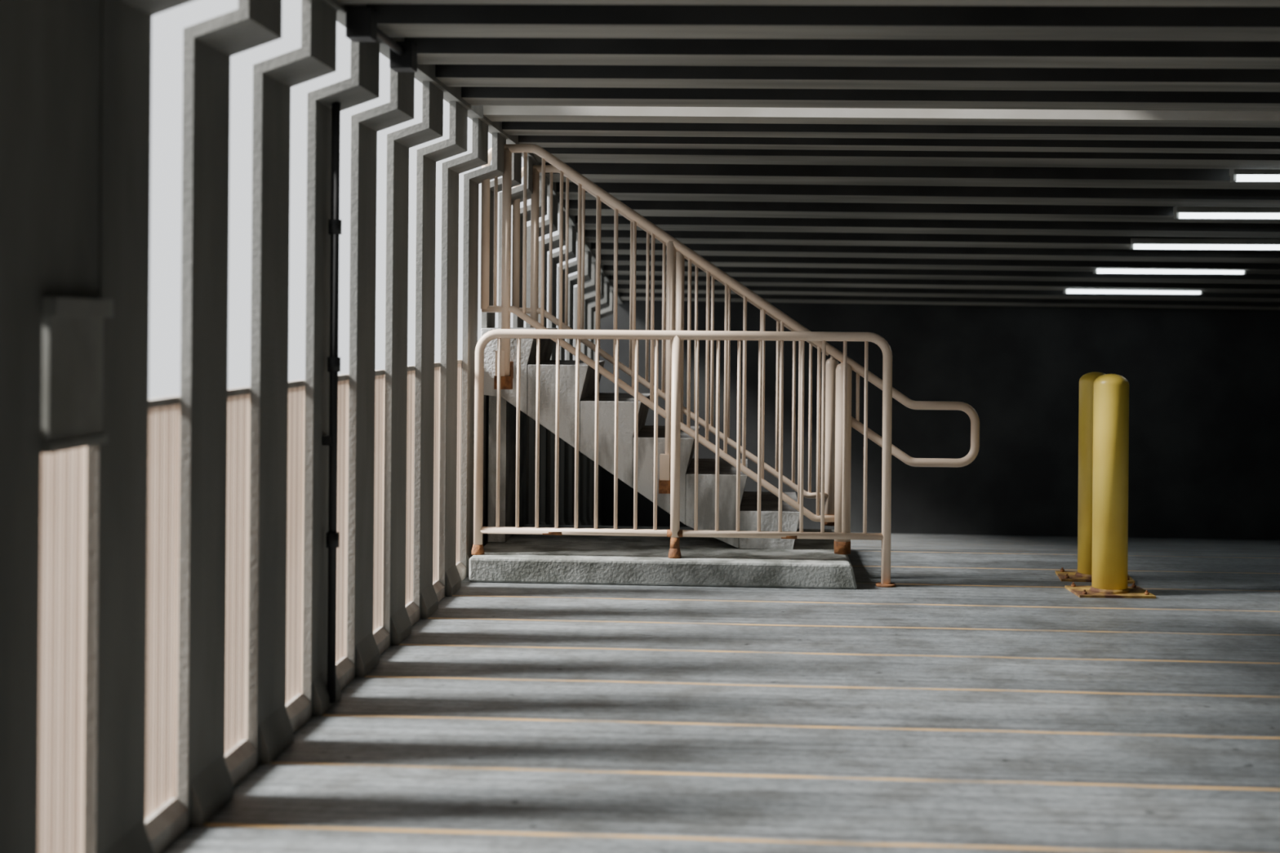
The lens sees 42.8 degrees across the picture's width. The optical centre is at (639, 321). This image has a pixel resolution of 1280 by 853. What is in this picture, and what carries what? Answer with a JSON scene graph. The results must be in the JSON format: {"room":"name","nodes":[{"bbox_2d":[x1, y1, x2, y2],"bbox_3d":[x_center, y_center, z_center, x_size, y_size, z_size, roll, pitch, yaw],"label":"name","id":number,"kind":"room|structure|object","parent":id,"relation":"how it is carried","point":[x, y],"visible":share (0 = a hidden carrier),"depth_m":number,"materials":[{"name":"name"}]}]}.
{"room":"parking garage","nodes":[
{"label":"parking garage","id":0,"kind":"room"},
{"bbox_2d":[0,0,622,852],"bbox_3d":[-1.023,0.367,5.961,0.265,3.491,21.440,0,0,4],"label":"wall","id":1,"kind":"structure","parent":0,"point":[164,560],"depth_m":4.31,"materials":[{"name":"concrete"}]},
{"bbox_2d":[322,102,342,702],"bbox_3d":[-1.051,0.277,5.582,0.053,2.050,0.060,0,0,4],"label":"conduit pipe","id":2,"kind":"object","parent":1,"relation":"attached to","point":[335,224],"visible":1,"depth_m":5.57,"materials":[{"name":"black metal"}]},
{"bbox_2d":[345,6,417,71],"bbox_3d":[-0.865,-0.944,5.505,0.080,0.095,0.730,0,0,4],"label":"junction box","id":3,"kind":"object","parent":1,"relation":"attached to","point":[361,22],"visible":1,"depth_m":5.22,"materials":[{"name":"black metal"}]},
{"bbox_2d":[161,533,1279,852],"bbox_3d":[3.562,1.890,5.876,9.750,1.064,21.400,0,0,4],"label":"floor","id":4,"kind":"structure","parent":0,"point":[975,702],"depth_m":5.45,"materials":[{"name":"concrete"}]},
{"bbox_2d":[469,524,857,589],"bbox_3d":[0.154,1.269,8.909,1.957,0.125,1.400,0,0,4],"label":"concrete curb","id":5,"kind":"object","parent":4,"relation":"on","point":[618,560],"visible":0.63,"depth_m":8.26,"materials":[{"name":"grey concrete"}]},
{"bbox_2d":[480,327,799,549],"bbox_3d":[0.032,0.624,9.218,1.723,1.163,1.000,0,0,4],"label":"concrete staircase","id":6,"kind":"structure","parent":5,"relation":"on","point":[706,467],"depth_m":8.75,"materials":[{"name":"grey concrete"}]},
{"bbox_2d":[480,143,979,554],"bbox_3d":[0.500,0.137,9.172,2.631,2.142,1.277,0,0,4],"label":"stair railing","id":7,"kind":"object","parent":6,"relation":"attached to","point":[677,251],"visible":0.91,"depth_m":8.64,"materials":[{"name":"beige metal"}]},
{"bbox_2d":[471,328,895,587],"bbox_3d":[0.218,0.689,8.334,2.169,1.286,0.100,0,0,4],"label":"guardrail","id":8,"kind":"object","parent":4,"relation":"on","point":[674,533],"visible":1,"depth_m":8.32,"materials":[{"name":"beige metal"}]},
{"bbox_2d":[1055,371,1134,583],"bbox_3d":[2.393,0.807,8.580,0.370,1.085,0.296,0,0,8],"label":"bollard","id":9,"kind":"object","parent":4,"relation":"on","point":[1083,574],"visible":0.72,"depth_m":8.53,"materials":[{"name":"yellow metal"}]},
{"bbox_2d":[1065,373,1155,598],"bbox_3d":[2.336,0.804,8.103,0.370,1.090,0.296,0,0,1],"label":"bollard","id":10,"kind":"object","parent":4,"relation":"on","point":[1110,472],"visible":1,"depth_m":8.03,"materials":[{"name":"yellow metal"}]},
{"bbox_2d":[337,0,1279,310],"bbox_3d":[3.758,-0.735,5.864,9.400,1.248,21.400,0,0,4],"label":"ceiling","id":11,"kind":"structure","parent":0,"point":[996,153],"depth_m":8.29,"materials":[{"name":"concrete"}]},
{"bbox_2d":[1062,288,1202,294],"bbox_3d":[4.508,-0.413,14.934,1.240,0.322,0.100,0,0,4],"label":"fluorescent light","id":12,"kind":"object","parent":11,"relation":"hanging from","point":[1064,291],"visible":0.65,"depth_m":14.90,"materials":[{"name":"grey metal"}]},
{"bbox_2d":[1093,268,1246,274],"bbox_3d":[4.423,-0.559,13.637,1.240,0.322,0.100,0,0,4],"label":"fluorescent light","id":13,"kind":"object","parent":11,"relation":"hanging from","point":[1095,270],"visible":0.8,"depth_m":13.60,"materials":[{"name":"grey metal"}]},
{"bbox_2d":[1128,238,1279,249],"bbox_3d":[4.338,-0.704,12.340,1.240,0.322,0.100,0,0,4],"label":"fluorescent light","id":14,"kind":"object","parent":11,"relation":"hanging from","point":[1135,243],"visible":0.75,"depth_m":12.30,"materials":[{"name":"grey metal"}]},
{"bbox_2d":[1173,206,1279,218],"bbox_3d":[4.253,-0.855,11.043,1.240,0.322,0.100,0,0,4],"label":"fluorescent light","id":15,"kind":"object","parent":11,"relation":"hanging from","point":[1180,212],"visible":0.82,"depth_m":11.02,"materials":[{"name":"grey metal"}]},
{"bbox_2d":[1229,168,1279,182],"bbox_3d":[4.168,-0.996,9.746,1.240,0.322,0.100,0,0,4],"label":"fluorescent light","id":16,"kind":"object","parent":11,"relation":"hanging from","point":[1236,175],"visible":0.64,"depth_m":9.74,"materials":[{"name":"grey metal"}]},
{"bbox_2d":[580,280,1279,540],"bbox_3d":[4.251,0.464,16.454,9.800,4.200,0.200,0,0,4],"label":"wall","id":17,"kind":"structure","parent":0,"point":[1204,384],"depth_m":16.38,"materials":[{"name":"paint"}]}
]}

